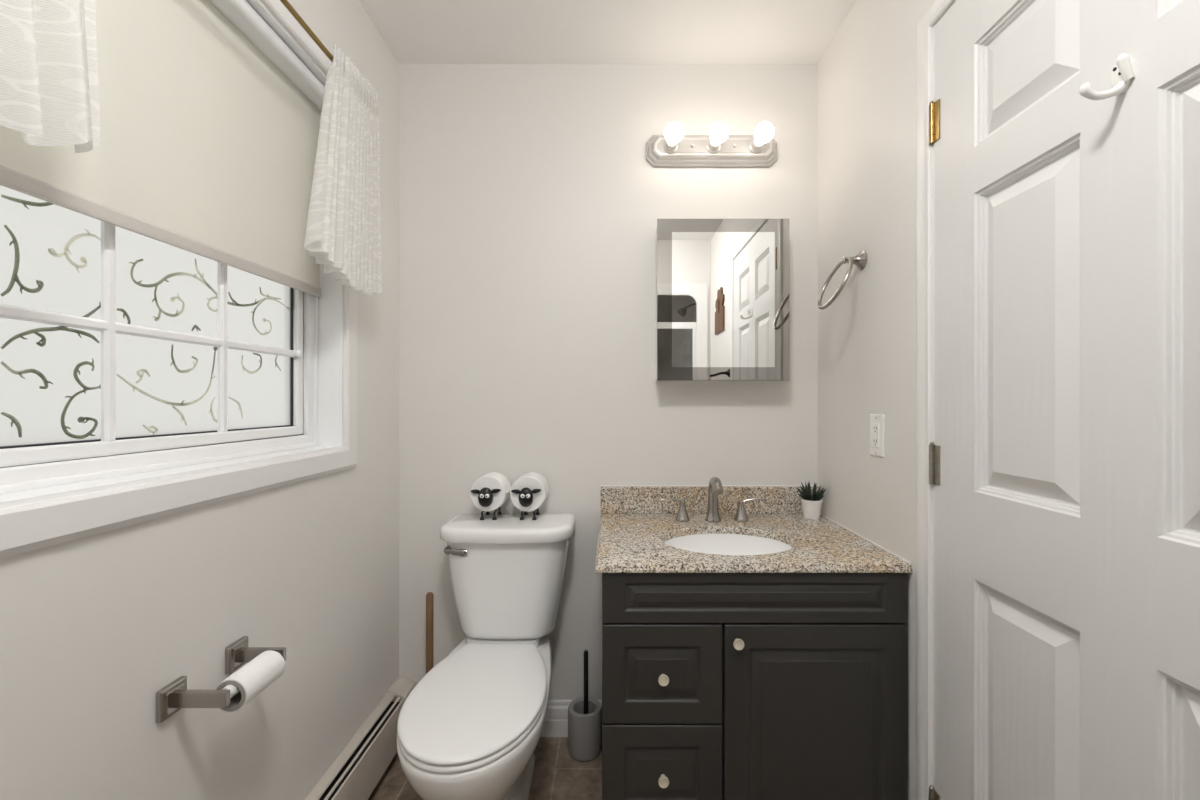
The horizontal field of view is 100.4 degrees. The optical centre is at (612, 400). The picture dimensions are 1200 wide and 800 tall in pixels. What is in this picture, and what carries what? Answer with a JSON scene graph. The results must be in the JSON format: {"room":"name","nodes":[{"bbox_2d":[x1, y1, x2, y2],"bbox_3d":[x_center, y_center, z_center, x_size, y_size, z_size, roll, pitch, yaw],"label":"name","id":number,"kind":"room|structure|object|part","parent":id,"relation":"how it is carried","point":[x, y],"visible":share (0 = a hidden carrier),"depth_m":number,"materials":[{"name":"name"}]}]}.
{"room":"bathroom","nodes":[
{"label":"bathroom","id":0,"kind":"room"},
{"bbox_2d":[0,0,398,799],"bbox_3d":[-0.849,-0.007,0.260,0.140,2.440,3.120,0,0,0],"label":"wall","id":1,"kind":"structure","parent":0,"point":[92,627],"depth_m":1.03,"materials":[{"name":"white paint"}]},
{"bbox_2d":[0,0,356,558],"bbox_3d":[-0.842,-0.366,0.867,0.153,1.130,1.278,0,0,0],"label":"window","id":2,"kind":"structure","parent":1,"relation":"in","point":[143,378],"depth_m":0.93,"materials":[{"name":"white glass"}]},
{"bbox_3d":[-0.886,-0.373,0.868,0.002,0.882,1.014,0,0,0],"label":"pane","id":3,"kind":"part","parent":2,"relation":"part of","materials":[{"name":"white glass"}]},
{"bbox_3d":[-0.885,-0.374,0.868,0.039,0.939,1.064,0,0,0],"label":"sash","id":4,"kind":"part","parent":2,"relation":"part of","materials":[{"name":"white plastic"}]},
{"bbox_3d":[-0.885,-0.373,0.868,0.065,1.009,1.136,0,0,0],"label":"frame","id":5,"kind":"part","parent":2,"relation":"part of","materials":[{"name":"white plastic"}]},
{"bbox_2d":[0,0,324,296],"bbox_3d":[-0.817,-0.586,0.870,0.054,0.577,1.129,0,0,0],"label":"roller blind","id":6,"kind":"object","parent":2,"relation":"attached to","point":[209,121],"visible":0.79,"depth_m":1.01,"materials":[{"name":"beige fabric"}]},
{"bbox_2d":[156,636,285,722],"bbox_3d":[-0.727,0.523,0.954,0.103,0.054,0.206,0,0,0],"label":"toilet paper holder","id":7,"kind":"object","parent":1,"relation":"attached to","point":[175,696],"visible":0.82,"depth_m":0.87,"materials":[{"name":"silver metal"}]},
{"bbox_3d":[-0.772,0.523,0.878,0.013,0.054,0.054,0,0,0],"label":"wall plate","id":8,"kind":"part","parent":7,"relation":"part of","materials":[{"name":"silver metal"}]},
{"bbox_3d":[-0.722,0.523,0.878,0.091,0.027,0.011,0,0,0],"label":"arm","id":9,"kind":"part","parent":7,"relation":"part of","materials":[{"name":"silver metal"}]},
{"bbox_3d":[-0.772,0.523,1.030,0.013,0.054,0.054,0,0,0],"label":"wall plate","id":10,"kind":"part","parent":7,"relation":"part of","materials":[{"name":"silver metal"}]},
{"bbox_2d":[215,650,284,711],"bbox_3d":[-0.691,0.533,0.956,0.060,0.060,0.108,0,0,0],"label":"toilet roll","id":11,"kind":"object","parent":7,"relation":"hanging from","point":[264,669],"visible":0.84,"depth_m":0.94,"materials":[{"name":"white paper"}]},
{"bbox_3d":[-0.722,0.523,1.030,0.091,0.027,0.011,0,0,0],"label":"arm","id":12,"kind":"part","parent":7,"relation":"part of","materials":[{"name":"silver metal"}]},
{"bbox_2d":[280,0,332,61],"bbox_3d":[-0.736,-0.848,0.864,0.086,0.050,1.268,0,0,0],"label":"curtain rod","id":13,"kind":"object","parent":1,"relation":"attached to","point":[286,3],"visible":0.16,"depth_m":1.14,"materials":[{"name":"gold metal"}]},
{"bbox_2d":[0,0,100,152],"bbox_3d":[-0.696,-0.596,0.475,0.059,0.591,0.420,0,0,0],"label":"lace curtain","id":14,"kind":"object","parent":13,"relation":"hanging from","point":[49,85],"visible":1,"depth_m":0.62,"materials":[{"name":"white fabric"}]},
{"bbox_2d":[303,43,382,294],"bbox_3d":[-0.696,-0.607,1.319,0.061,0.616,0.337,0,0,0],"label":"lace curtain","id":15,"kind":"object","parent":13,"relation":"hanging from","point":[343,232],"visible":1,"depth_m":1.29,"materials":[{"name":"white fabric"}]},
{"bbox_2d":[305,676,415,799],"bbox_3d":[-0.748,1.097,0.712,0.062,0.193,2.214,0,0,0],"label":"baseboard heater","id":16,"kind":"object","parent":1,"relation":"attached to","point":[357,770],"visible":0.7,"depth_m":1.50,"materials":[{"name":"beige metal"}]},
{"bbox_3d":[-0.777,1.099,0.664,0.003,0.187,2.119,0,0,0],"label":"panel","id":17,"kind":"part","parent":16,"relation":"part of","materials":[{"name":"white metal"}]},
{"bbox_3d":[-0.722,1.097,0.664,0.005,0.144,2.119,0,0,0],"label":"panel","id":18,"kind":"part","parent":16,"relation":"part of","materials":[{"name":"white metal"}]},
{"bbox_2d":[368,737,601,799],"bbox_3d":[-0.027,1.238,0.310,1.784,0.050,3.220,0,0,0],"label":"floor","id":19,"kind":"structure","parent":0,"point":[557,775],"depth_m":1.60,"materials":[{"name":"brown tile"}]},
{"bbox_2d":[426,592,433,673],"bbox_3d":[-0.636,0.940,1.735,0.112,0.547,0.112,0,0,0],"label":"plunger","id":20,"kind":"object","parent":19,"relation":"on","point":[429,596],"visible":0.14,"depth_m":1.73,"materials":[{"name":"brown wood"}]},
{"bbox_2d":[397,513,574,799],"bbox_3d":[-0.350,0.808,1.437,0.433,0.810,0.716,0,0,0],"label":"toilet","id":21,"kind":"object","parent":19,"relation":"on","point":[471,728],"visible":1,"depth_m":1.46,"materials":[{"name":"white ceramic"}]},
{"bbox_3d":[-0.504,0.481,1.596,0.088,0.027,0.030,0,0,16],"label":"flush lever","id":22,"kind":"part","parent":21,"relation":"part of","materials":[{"name":"silver metal"}]},
{"bbox_3d":[-0.362,0.800,1.345,0.364,0.018,0.533,0,0,0],"label":"seat","id":23,"kind":"part","parent":21,"relation":"part of","materials":[{"name":"white plastic"}]},
{"bbox_3d":[-0.362,0.782,1.345,0.364,0.017,0.533,0,0,0],"label":"seat lid","id":24,"kind":"part","parent":21,"relation":"part of","materials":[{"name":"white plastic"}]},
{"bbox_3d":[-0.362,1.011,1.435,0.368,0.404,0.710,0,0,0],"label":"bowl","id":25,"kind":"part","parent":21,"relation":"part of","materials":[{"name":"white ceramic"}]},
{"bbox_2d":[471,487,501,519],"bbox_3d":[-0.427,0.347,1.719,0.100,0.113,0.128,0,0,0],"label":"holder","id":26,"kind":"object","parent":21,"relation":"on","point":[485,497],"visible":0.92,"depth_m":1.67,"materials":[{"name":"black plastic"}]},
{"bbox_2d":[470,472,510,510],"bbox_3d":[-0.421,0.314,1.738,0.126,0.119,0.100,0,0,0],"label":"toilet roll","id":27,"kind":"object","parent":26,"relation":"on","point":[493,480],"visible":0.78,"depth_m":1.69,"materials":[{"name":"white paper"}]},
{"bbox_3d":[-0.350,0.425,1.677,0.433,0.044,0.237,0,0,0],"label":"tank lid","id":28,"kind":"part","parent":21,"relation":"part of","materials":[{"name":"white ceramic"}]},
{"bbox_3d":[-0.350,0.613,1.688,0.402,0.336,0.214,0,0,0],"label":"tank","id":29,"kind":"part","parent":21,"relation":"part of","materials":[{"name":"white ceramic"}]},
{"bbox_2d":[511,487,540,519],"bbox_3d":[-0.291,0.347,1.719,0.100,0.113,0.128,0,0,0],"label":"holder","id":30,"kind":"object","parent":21,"relation":"on","point":[525,495],"visible":0.92,"depth_m":1.67,"materials":[{"name":"black plastic"}]},
{"bbox_2d":[510,472,548,510],"bbox_3d":[-0.288,0.314,1.738,0.119,0.119,0.100,0,0,0],"label":"toilet roll","id":31,"kind":"object","parent":30,"relation":"on","point":[532,480],"visible":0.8,"depth_m":1.69,"materials":[{"name":"white paper"}]},
{"bbox_2d":[568,697,601,760],"bbox_3d":[-0.098,1.135,1.732,0.117,0.154,0.117,0,0,0],"label":"brush holder","id":32,"kind":"object","parent":19,"relation":"on","point":[584,730],"visible":0.99,"depth_m":1.69,"materials":[{"name":"grey ceramic"}]},
{"bbox_2d":[584,650,587,713],"bbox_3d":[-0.093,1.033,1.732,0.062,0.336,0.062,0,0,0],"label":"toilet brush","id":33,"kind":"object","parent":32,"relation":"in","point":[585,651],"visible":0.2,"depth_m":1.73,"materials":[{"name":"black plastic"}]},
{"bbox_2d":[602,573,907,799],"bbox_3d":[0.357,0.822,1.524,0.770,0.783,0.588,0,0,0],"label":"vanity cabinet","id":34,"kind":"object","parent":19,"relation":"on","point":[716,686],"visible":0.97,"depth_m":1.25,"materials":[{"name":"black wood"}]},
{"bbox_3d":[0.123,0.937,1.262,0.301,0.247,0.020,0,0,0],"label":"drawer","id":35,"kind":"part","parent":34,"relation":"part of","materials":[{"name":"black wood"}]},
{"bbox_3d":[0.123,0.685,1.262,0.301,0.248,0.020,0,0,0],"label":"drawer","id":36,"kind":"part","parent":34,"relation":"part of","materials":[{"name":"black wood"}]},
{"bbox_3d":[0.125,0.941,1.242,0.028,0.028,0.022,0,0,0],"label":"knob","id":37,"kind":"part","parent":34,"relation":"part of","materials":[{"name":"silver metal"}]},
{"bbox_3d":[0.125,0.690,1.242,0.028,0.028,0.022,0,0,0],"label":"knob","id":38,"kind":"part","parent":34,"relation":"part of","materials":[{"name":"silver metal"}]},
{"bbox_3d":[0.310,0.601,1.242,0.028,0.028,0.022,0,0,0],"label":"knob","id":39,"kind":"part","parent":34,"relation":"part of","materials":[{"name":"silver metal"}]},
{"bbox_2d":[595,485,911,572],"bbox_3d":[0.350,0.368,1.531,0.789,0.122,0.578,0,0,0],"label":"countertop","id":40,"kind":"structure","parent":34,"relation":"on","point":[635,524],"depth_m":1.53,"materials":[{"name":"beige stone"}]},
{"bbox_2d":[660,477,764,522],"bbox_3d":[0.338,0.330,1.667,0.357,0.155,0.126,0,0,0],"label":"faucet","id":41,"kind":"object","parent":40,"relation":"on","point":[715,485],"visible":1,"depth_m":1.69,"materials":[{"name":"silver metal"}]},
{"bbox_3d":[0.199,0.339,1.701,0.080,0.018,0.014,0,0,-6],"label":"lever","id":42,"kind":"part","parent":41,"relation":"part of","materials":[{"name":"silver metal"}]},
{"bbox_3d":[0.237,0.372,1.705,0.050,0.070,0.050,0,0,0],"label":"handle","id":43,"kind":"part","parent":41,"relation":"part of","materials":[{"name":"silver metal"}]},
{"bbox_3d":[0.340,0.354,1.700,0.054,0.105,0.054,0,0,0],"label":"spout","id":44,"kind":"part","parent":41,"relation":"part of","materials":[{"name":"silver metal"}]},
{"bbox_3d":[0.340,0.280,1.659,0.034,0.057,0.111,0,0,0],"label":"spout","id":45,"kind":"part","parent":41,"relation":"part of","materials":[{"name":"silver metal"}]},
{"bbox_3d":[0.438,0.372,1.705,0.050,0.070,0.050,0,0,0],"label":"handle","id":46,"kind":"part","parent":41,"relation":"part of","materials":[{"name":"silver metal"}]},
{"bbox_3d":[0.476,0.339,1.701,0.080,0.018,0.014,0,0,6],"label":"lever","id":47,"kind":"part","parent":41,"relation":"part of","materials":[{"name":"silver metal"}]},
{"bbox_2d":[664,533,792,554],"bbox_3d":[0.336,0.496,1.470,0.401,0.133,0.316,0,0,0],"label":"sink basin","id":48,"kind":"object","parent":40,"relation":"in","point":[712,543],"visible":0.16,"depth_m":1.60,"materials":[{"name":"white ceramic"}]},
{"bbox_2d":[797,482,825,519],"bbox_3d":[0.689,0.342,1.739,0.090,0.129,0.096,0,0,-41],"label":"potted succulent","id":49,"kind":"object","parent":40,"relation":"on","point":[811,503],"visible":1,"depth_m":1.72,"materials":[{"name":"green plant"}]},
{"bbox_2d":[801,498,822,519],"bbox_3d":[0.690,0.374,1.738,0.071,0.066,0.071,0,0,0],"label":"pot","id":50,"kind":"object","parent":49,"relation":"attached to","point":[811,507],"depth_m":1.71,"materials":[{"name":"white ceramic"}]},
{"bbox_3d":[0.509,0.837,1.262,0.459,0.552,0.020,0,0,0],"label":"cabinet door","id":51,"kind":"part","parent":34,"relation":"part of","materials":[{"name":"black wood"}]},
{"bbox_2d":[359,0,855,63],"bbox_3d":[-0.027,-1.252,0.310,1.784,0.050,3.220,0,0,0],"label":"ceiling","id":52,"kind":"structure","parent":0,"point":[414,31],"depth_m":1.66,"materials":[{"name":"paint"}]},
{"bbox_2d":[399,64,817,699],"bbox_3d":[-0.027,-0.007,1.870,1.784,2.440,0.100,0,0,0],"label":"wall","id":53,"kind":"structure","parent":0,"point":[531,201],"depth_m":1.82,"materials":[{"name":"white paint"}]},
{"bbox_2d":[541,700,601,736],"bbox_3d":[-0.374,1.151,1.812,0.687,0.125,0.016,0,0,0],"label":"baseboard","id":54,"kind":"structure","parent":53,"relation":"attached to","point":[556,721],"depth_m":1.81,"materials":[{"name":"white paint"}]},
{"bbox_2d":[601,486,818,513],"bbox_3d":[0.349,0.358,1.809,0.788,0.096,0.020,0,0,0],"label":"backsplash","id":55,"kind":"structure","parent":53,"relation":"attached to","point":[614,499],"depth_m":1.80,"materials":[{"name":"beige stone"}]},
{"bbox_2d":[646,122,776,166],"bbox_3d":[0.357,-0.906,1.736,0.472,0.112,0.167,0,0,0],"label":"vanity light","id":56,"kind":"object","parent":53,"relation":"attached to","point":[673,148],"visible":1,"depth_m":1.78,"materials":[{"name":"silver metal"}]},
{"bbox_2d":[664,140,677,152],"bbox_3d":[0.205,-0.906,1.760,0.052,0.052,0.036,0,0,0],"label":"socket","id":57,"kind":"object","parent":56,"relation":"attached to","point":[669,147],"depth_m":1.77,"materials":[{"name":"silver metal"}]},
{"bbox_3d":[0.205,-0.904,1.700,0.065,0.065,0.094,0,0,0],"label":"bulb","id":58,"kind":"part","parent":56,"relation":"part of","materials":[{"name":"white glass"}]},
{"bbox_2d":[706,139,720,152],"bbox_3d":[0.357,-0.906,1.760,0.052,0.052,0.036,0,0,0],"label":"socket","id":59,"kind":"object","parent":56,"relation":"attached to","point":[711,147],"depth_m":1.77,"materials":[{"name":"silver metal"}]},
{"bbox_3d":[0.357,-0.904,1.700,0.065,0.065,0.094,0,0,0],"label":"bulb","id":60,"kind":"part","parent":56,"relation":"part of","materials":[{"name":"white glass"}]},
{"bbox_2d":[749,138,763,152],"bbox_3d":[0.509,-0.906,1.760,0.052,0.052,0.036,0,0,0],"label":"socket","id":61,"kind":"object","parent":56,"relation":"attached to","point":[754,147],"depth_m":1.77,"materials":[{"name":"silver metal"}]},
{"bbox_3d":[0.509,-0.904,1.700,0.065,0.065,0.094,0,0,0],"label":"bulb","id":62,"kind":"part","parent":56,"relation":"part of","materials":[{"name":"white glass"}]},
{"bbox_2d":[655,219,788,380],"bbox_3d":[0.376,-0.346,1.762,0.451,0.552,0.115,0,0,0],"label":"upper cabinet","id":63,"kind":"object","parent":53,"relation":"attached to","point":[722,285],"visible":1,"depth_m":1.71,"materials":[{"name":"silver mirror"}]},
{"bbox_2d":[672,232,774,366],"bbox_3d":[0.376,-0.346,1.708,0.350,0.461,0.006,0,0,0],"label":"mirror glass","id":64,"kind":"object","parent":63,"relation":"attached to","point":[723,283],"depth_m":1.70,"materials":[{"name":"silver mirror"}]},
{"bbox_2d":[818,0,935,799],"bbox_3d":[0.805,-0.007,0.260,0.120,2.440,3.120,0,0,0],"label":"wall","id":65,"kind":"structure","parent":0,"point":[867,71],"depth_m":1.45,"materials":[{"name":"white paint"}]},
{"bbox_2d":[817,250,866,309],"bbox_3d":[0.684,-0.361,1.492,0.121,0.175,0.168,0,0,0],"label":"towel ring","id":66,"kind":"object","parent":65,"relation":"attached to","point":[860,260],"visible":1,"depth_m":1.48,"materials":[{"name":"silver metal"}]},
{"bbox_2d":[870,414,884,456],"bbox_3d":[0.741,0.096,1.405,0.008,0.117,0.074,0,0,0],"label":"wall outlet","id":67,"kind":"object","parent":65,"relation":"attached to","point":[877,421],"visible":1,"depth_m":1.39,"materials":[{"name":"plastic"}]},
{"bbox_2d":[872,423,878,447],"bbox_3d":[0.738,0.096,1.405,0.003,0.067,0.033,0,0,0],"label":"receptacle","id":68,"kind":"object","parent":67,"relation":"attached to","point":[875,426],"depth_m":1.40,"materials":[{"name":"plastic"}]},
{"bbox_2d":[916,0,955,799],"bbox_3d":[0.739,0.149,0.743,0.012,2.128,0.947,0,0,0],"label":"trim","id":69,"kind":"structure","parent":65,"relation":"attached to","point":[924,27],"depth_m":1.18,"materials":[{"name":"white paint"}]},
{"bbox_2d":[929,0,1199,799],"bbox_3d":[0.727,0.169,0.750,0.102,2.072,0.828,0,0,0],"label":"door","id":70,"kind":"structure","parent":65,"relation":"in","point":[1064,458],"depth_m":0.83,"materials":[{"name":"white paint"}]},
{"bbox_2d":[1079,53,1133,99],"bbox_3d":[0.713,-0.469,0.725,0.064,0.062,0.035,0,0,0],"label":"coat hook","id":71,"kind":"object","parent":70,"relation":"attached to","point":[1122,73],"visible":1,"depth_m":0.72,"materials":[{"name":"white metal"}]},
{"bbox_3d":[0.740,-0.474,0.728,0.006,0.052,0.029,0,0,0],"label":"plate","id":72,"kind":"part","parent":71,"relation":"part of","materials":[{"name":"white metal"}]}
]}

